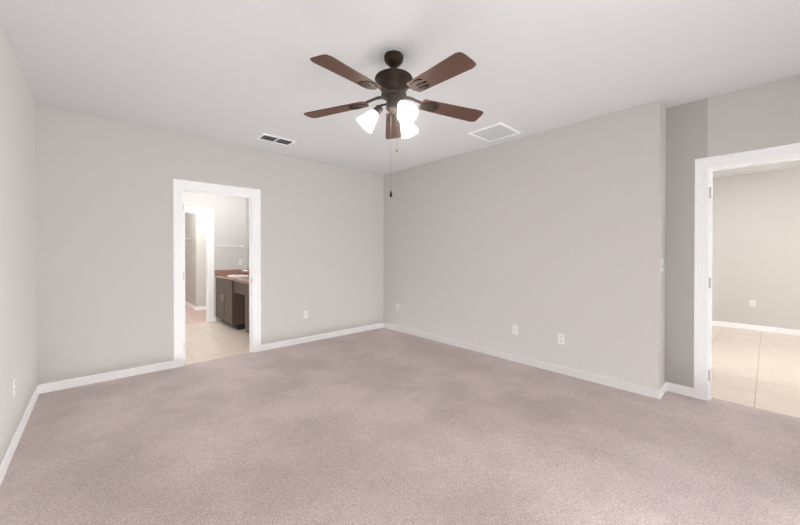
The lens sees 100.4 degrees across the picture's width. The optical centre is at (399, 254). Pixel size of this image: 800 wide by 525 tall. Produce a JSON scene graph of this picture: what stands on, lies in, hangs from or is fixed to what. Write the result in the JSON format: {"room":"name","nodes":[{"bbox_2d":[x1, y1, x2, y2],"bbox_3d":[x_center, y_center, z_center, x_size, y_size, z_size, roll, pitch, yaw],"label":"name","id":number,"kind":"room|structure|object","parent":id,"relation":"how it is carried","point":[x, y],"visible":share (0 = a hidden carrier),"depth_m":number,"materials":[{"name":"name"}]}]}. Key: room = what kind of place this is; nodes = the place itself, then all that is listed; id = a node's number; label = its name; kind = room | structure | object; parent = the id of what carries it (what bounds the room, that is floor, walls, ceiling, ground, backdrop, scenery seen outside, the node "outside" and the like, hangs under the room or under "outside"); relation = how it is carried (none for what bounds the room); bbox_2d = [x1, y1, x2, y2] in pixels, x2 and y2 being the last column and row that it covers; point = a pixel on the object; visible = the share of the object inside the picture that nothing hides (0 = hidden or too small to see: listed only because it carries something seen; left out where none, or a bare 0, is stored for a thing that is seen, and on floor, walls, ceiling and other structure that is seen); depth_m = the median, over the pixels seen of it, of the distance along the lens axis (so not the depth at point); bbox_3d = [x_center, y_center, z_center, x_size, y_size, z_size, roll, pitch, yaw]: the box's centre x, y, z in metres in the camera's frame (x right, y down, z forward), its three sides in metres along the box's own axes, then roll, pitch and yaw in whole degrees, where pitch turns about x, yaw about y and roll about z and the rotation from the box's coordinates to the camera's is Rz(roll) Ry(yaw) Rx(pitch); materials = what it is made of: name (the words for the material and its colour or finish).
{"room":"empty bedroom","nodes":[
{"label":"empty bedroom","id":0,"kind":"room"},
{"bbox_2d":[0,22,36,463],"bbox_3d":[-1.501,-0.030,0.931,0.120,2.700,5.720,0,0,-42],"label":"wall","id":1,"kind":"structure","parent":0,"point":[18,311],"depth_m":2.33,"materials":[{"name":"grey paint"}]},
{"bbox_2d":[13,378,15,396],"bbox_3d":[-2.601,0.893,2.247,0.008,0.115,0.070,0,0,-42],"label":"outlet","id":2,"kind":"object","parent":1,"relation":"attached to","point":[14,386],"visible":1,"depth_m":2.24,"materials":[{"name":"white plastic"}]},
{"bbox_2d":[0,385,38,484],"bbox_3d":[-1.487,1.265,1.022,0.014,0.085,5.586,0,0,-42],"label":"baseboard","id":3,"kind":"structure","parent":1,"relation":"attached to","point":[7,458],"depth_m":2.27,"materials":[{"name":"white wood"}]},
{"bbox_2d":[185,213,201,310],"bbox_3d":[-5.142,-0.066,8.236,0.120,2.700,1.600,0,0,-42],"label":"wall","id":4,"kind":"structure","parent":0,"point":[193,269],"depth_m":7.82,"materials":[{"name":"grey paint"}]},
{"bbox_2d":[185,301,196,309],"bbox_3d":[-5.187,1.229,8.192,0.014,0.085,1.614,0,0,-42],"label":"baseboard","id":5,"kind":"structure","parent":4,"relation":"attached to","point":[191,305],"depth_m":7.95,"materials":[{"name":"white wood"}]},
{"bbox_2d":[185,304,205,323],"bbox_3d":[-4.972,1.292,7.413,1.940,0.032,3.100,0,0,-42],"label":"floor","id":6,"kind":"structure","parent":0,"point":[193,315],"depth_m":7.00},
{"bbox_2d":[202,215,205,305],"bbox_3d":[-4.431,-0.065,7.882,0.460,2.700,0.120,0,0,-42],"label":"wall","id":7,"kind":"structure","parent":0,"point":[203,260],"depth_m":7.71,"materials":[{"name":"grey paint"}]},
{"bbox_2d":[197,306,205,309],"bbox_3d":[-4.431,1.231,7.798,0.580,0.085,0.014,0,0,-42],"label":"baseboard","id":8,"kind":"structure","parent":7,"relation":"attached to","point":[201,308],"depth_m":7.67,"materials":[{"name":"white wood"}]},
{"bbox_2d":[36,105,383,384],"bbox_3d":[-1.769,-0.049,4.626,4.680,2.700,0.120,0,0,-42],"label":"wall","id":9,"kind":"structure","parent":0,"point":[104,223],"depth_m":3.67,"materials":[{"name":"grey paint"}]},
{"bbox_2d":[39,361,173,393],"bbox_3d":[-2.978,1.253,3.449,1.060,0.085,0.014,0,0,-42],"label":"baseboard","id":10,"kind":"structure","parent":9,"relation":"attached to","point":[75,382],"depth_m":3.40,"materials":[{"name":"white wood"}]},
{"bbox_2d":[183,192,185,361],"bbox_3d":[-2.864,0.268,4.237,0.104,2.030,0.761,0,0,-42],"label":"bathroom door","id":11,"kind":"structure","parent":9,"relation":"in","point":[184,272],"depth_m":3.98,"materials":[{"name":"white wood"}]},
{"bbox_2d":[173,179,260,367],"bbox_3d":[-2.270,0.213,4.175,0.970,2.158,0.168,0,0,-42],"label":"door frame","id":12,"kind":"structure","parent":9,"relation":"attached to","point":[251,194],"depth_m":4.08,"materials":[{"name":"white wood"}]},
{"bbox_2d":[303,311,307,318],"bbox_3d":[-1.385,0.880,4.892,0.070,0.115,0.008,0,0,-42],"label":"electrical outlet","id":13,"kind":"object","parent":9,"relation":"attached to","point":[305,314],"visible":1,"depth_m":4.89,"materials":[{"name":"white plastic"}]},
{"bbox_2d":[261,323,383,350],"bbox_3d":[-1.075,1.244,5.170,2.130,0.085,0.014,0,0,-42],"label":"baseboard","id":14,"kind":"structure","parent":9,"relation":"attached to","point":[274,345],"depth_m":5.02,"materials":[{"name":"white wood"}]},
{"bbox_2d":[183,191,245,320],"bbox_3d":[-3.731,-0.057,6.357,1.468,2.700,0.120,0,0,-42],"label":"wall","id":15,"kind":"structure","parent":0,"point":[229,220],"depth_m":6.55,"materials":[{"name":"grey paint"}]},
{"bbox_2d":[185,207,213,321],"bbox_3d":[-3.981,0.207,6.133,0.960,2.166,0.168,0,0,-42],"label":"door frame","id":16,"kind":"structure","parent":15,"relation":"attached to","point":[208,213],"depth_m":6.36,"materials":[{"name":"white wood"}]},
{"bbox_2d":[218,245,243,247],"bbox_3d":[-3.336,-0.168,6.582,0.470,0.050,0.075,0,0,-42],"label":"towel rail","id":17,"kind":"object","parent":15,"relation":"attached to","point":[241,246],"visible":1,"depth_m":6.56,"materials":[{"name":"white plastic"}]},
{"bbox_2d":[215,269,246,276],"bbox_3d":[-3.352,0.347,6.603,0.573,0.100,0.020,0,0,-42],"label":"backsplash","id":18,"kind":"structure","parent":15,"relation":"attached to","point":[218,273],"depth_m":6.53,"materials":[{"name":"brown stone"}]},
{"bbox_2d":[184,321,249,364],"bbox_3d":[-3.311,1.308,5.011,2.700,0.024,2.690,0,0,-42],"label":"floor","id":19,"kind":"structure","parent":0,"point":[205,341],"depth_m":4.97,"materials":[{"name":"beige tile"}]},
{"bbox_2d":[216,277,248,333],"bbox_3d":[-2.563,0.864,5.731,0.577,0.856,2.376,0,0,-42],"label":"bathroom vanity","id":20,"kind":"object","parent":19,"relation":"on","point":[232,298],"depth_m":5.75,"materials":[{"name":"black wood"}]},
{"bbox_2d":[223,273,248,284],"bbox_3d":[-2.555,0.412,5.722,0.573,0.048,2.397,0,0,-42],"label":"countertop","id":21,"kind":"structure","parent":20,"relation":"on","point":[230,276],"depth_m":6.01,"materials":[{"name":"brown stone"}]},
{"bbox_2d":[246,198,248,269],"bbox_3d":[-2.847,-0.058,6.564,0.120,2.700,4.200,0,0,-42],"label":"wall","id":22,"kind":"structure","parent":0,"point":[247,209],"depth_m":6.73,"materials":[{"name":"grey paint"}]},
{"bbox_2d":[246,222,248,268],"bbox_3d":[-2.363,-0.185,5.929,0.009,0.950,2.250,0,0,-42],"label":"bathroom mirror","id":23,"kind":"object","parent":22,"relation":"attached to","point":[247,245],"visible":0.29,"depth_m":6.71,"materials":[{"name":"clear glass"}]},
{"bbox_2d":[0,327,799,524],"bbox_3d":[0.183,1.316,2.549,4.580,0.032,5.650,0,0,-42],"label":"floor","id":24,"kind":"structure","parent":0,"point":[382,426],"depth_m":2.24,"materials":[{"name":"grey carpet"}]},
{"bbox_2d":[0,0,799,177],"bbox_3d":[0.428,-1.462,5.380,9.200,0.120,13.700,0,0,-42],"label":"ceiling","id":25,"kind":"structure","parent":0,"point":[244,73],"depth_m":2.38,"materials":[{"name":"white paint"}]},
{"bbox_2d":[256,133,295,145],"bbox_3d":[-1.494,-1.389,4.032,0.400,0.014,0.220,0,0,-42],"label":"ceiling vent","id":26,"kind":"object","parent":25,"relation":"in","point":[275,139],"visible":1,"depth_m":4.02,"materials":[{"name":"white metal"}]},
{"bbox_2d":[304,50,482,196],"bbox_3d":[-0.030,-0.894,2.291,1.333,0.987,1.308,0,0,-42],"label":"ceiling fan","id":27,"kind":"object","parent":25,"relation":"hanging from","point":[393,83],"visible":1,"depth_m":2.25,"materials":[{"name":"brown wood"}]},
{"bbox_2d":[468,122,520,141],"bbox_3d":[1.078,-1.389,3.797,0.430,0.012,0.420,0,0,-42],"label":"ceiling vent","id":28,"kind":"object","parent":25,"relation":"in","point":[497,131],"visible":0.96,"depth_m":3.77,"materials":[{"name":"white metal"}]},
{"bbox_2d":[384,100,665,389],"bbox_3d":[1.166,-0.048,4.571,0.400,2.700,3.900,0,0,-42],"label":"wall","id":29,"kind":"structure","parent":0,"point":[542,240],"depth_m":3.74,"materials":[{"name":"grey paint"}]},
{"bbox_2d":[512,325,517,334],"bbox_3d":[1.389,0.904,4.022,0.012,0.115,0.070,0,0,-42],"label":"outlet","id":30,"kind":"object","parent":29,"relation":"attached to","point":[514,329],"visible":1,"depth_m":4.02,"materials":[{"name":"white plastic"}]},
{"bbox_2d":[384,323,659,399],"bbox_3d":[1.022,1.248,4.428,0.014,0.085,3.900,0,0,-42],"label":"baseboard","id":31,"kind":"structure","parent":29,"relation":"attached to","point":[623,385],"depth_m":3.75,"materials":[{"name":"white wood"}]},
{"bbox_2d":[558,333,564,344],"bbox_3d":[1.753,0.916,3.623,0.008,0.115,0.070,0,0,-42],"label":"electrical outlet","id":32,"kind":"object","parent":29,"relation":"attached to","point":[561,338],"visible":1,"depth_m":3.62,"materials":[{"name":"white plastic"}]},
{"bbox_2d":[661,259,664,271],"bbox_3d":[2.424,0.099,3.070,0.115,0.115,0.016,0,0,-42],"label":"light switch","id":33,"kind":"object","parent":29,"relation":"attached to","point":[662,265],"visible":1,"depth_m":3.07,"materials":[{"name":"white plastic"}]},
{"bbox_2d":[665,75,799,387],"bbox_3d":[2.950,-0.040,2.808,0.120,2.700,1.108,0,0,-42],"label":"wall","id":34,"kind":"structure","parent":0,"point":[686,133],"depth_m":3.04,"materials":[{"name":"grey paint"}]},
{"bbox_2d":[659,382,666,398],"bbox_3d":[2.435,1.254,3.086,0.280,0.085,0.014,0,0,-42],"label":"baseboard","id":35,"kind":"structure","parent":34,"relation":"attached to","point":[663,389],"depth_m":3.07,"materials":[{"name":"white wood"}]},
{"bbox_2d":[667,382,693,397],"bbox_3d":[2.604,1.254,3.098,0.014,0.085,0.196,0,0,-42],"label":"baseboard","id":36,"kind":"structure","parent":34,"relation":"attached to","point":[681,389],"depth_m":3.09,"materials":[{"name":"white wood"}]},
{"bbox_2d":[694,143,799,400],"bbox_3d":[3.048,0.220,2.701,0.168,2.158,0.980,0,0,-42],"label":"door frame","id":37,"kind":"structure","parent":34,"relation":"attached to","point":[706,167],"depth_m":2.96,"materials":[{"name":"white wood"}]},
{"bbox_2d":[712,325,799,417],"bbox_3d":[4.590,1.311,4.237,4.220,0.024,6.040,0,0,-42],"label":"floor","id":38,"kind":"structure","parent":0,"point":[757,369],"depth_m":3.78,"materials":[{"name":"beige tile"}]},
{"bbox_2d":[712,167,799,329],"bbox_3d":[6.184,-0.054,5.672,0.120,2.700,6.240,0,0,-42],"label":"wall","id":39,"kind":"structure","parent":0,"point":[756,239],"depth_m":5.68,"materials":[{"name":"grey paint"}]},
{"bbox_2d":[750,300,755,306],"bbox_3d":[6.056,0.836,5.723,0.008,0.115,0.070,0,0,-42],"label":"outlet","id":40,"kind":"object","parent":39,"relation":"attached to","point":[752,303],"visible":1,"depth_m":5.72,"materials":[{"name":"white plastic"}]},
{"bbox_2d":[712,321,799,335],"bbox_3d":[6.135,1.250,5.634,0.014,0.085,6.000,0,0,-42],"label":"baseboard","id":41,"kind":"structure","parent":39,"relation":"attached to","point":[759,328],"depth_m":5.67,"materials":[{"name":"white wood"}]}
]}

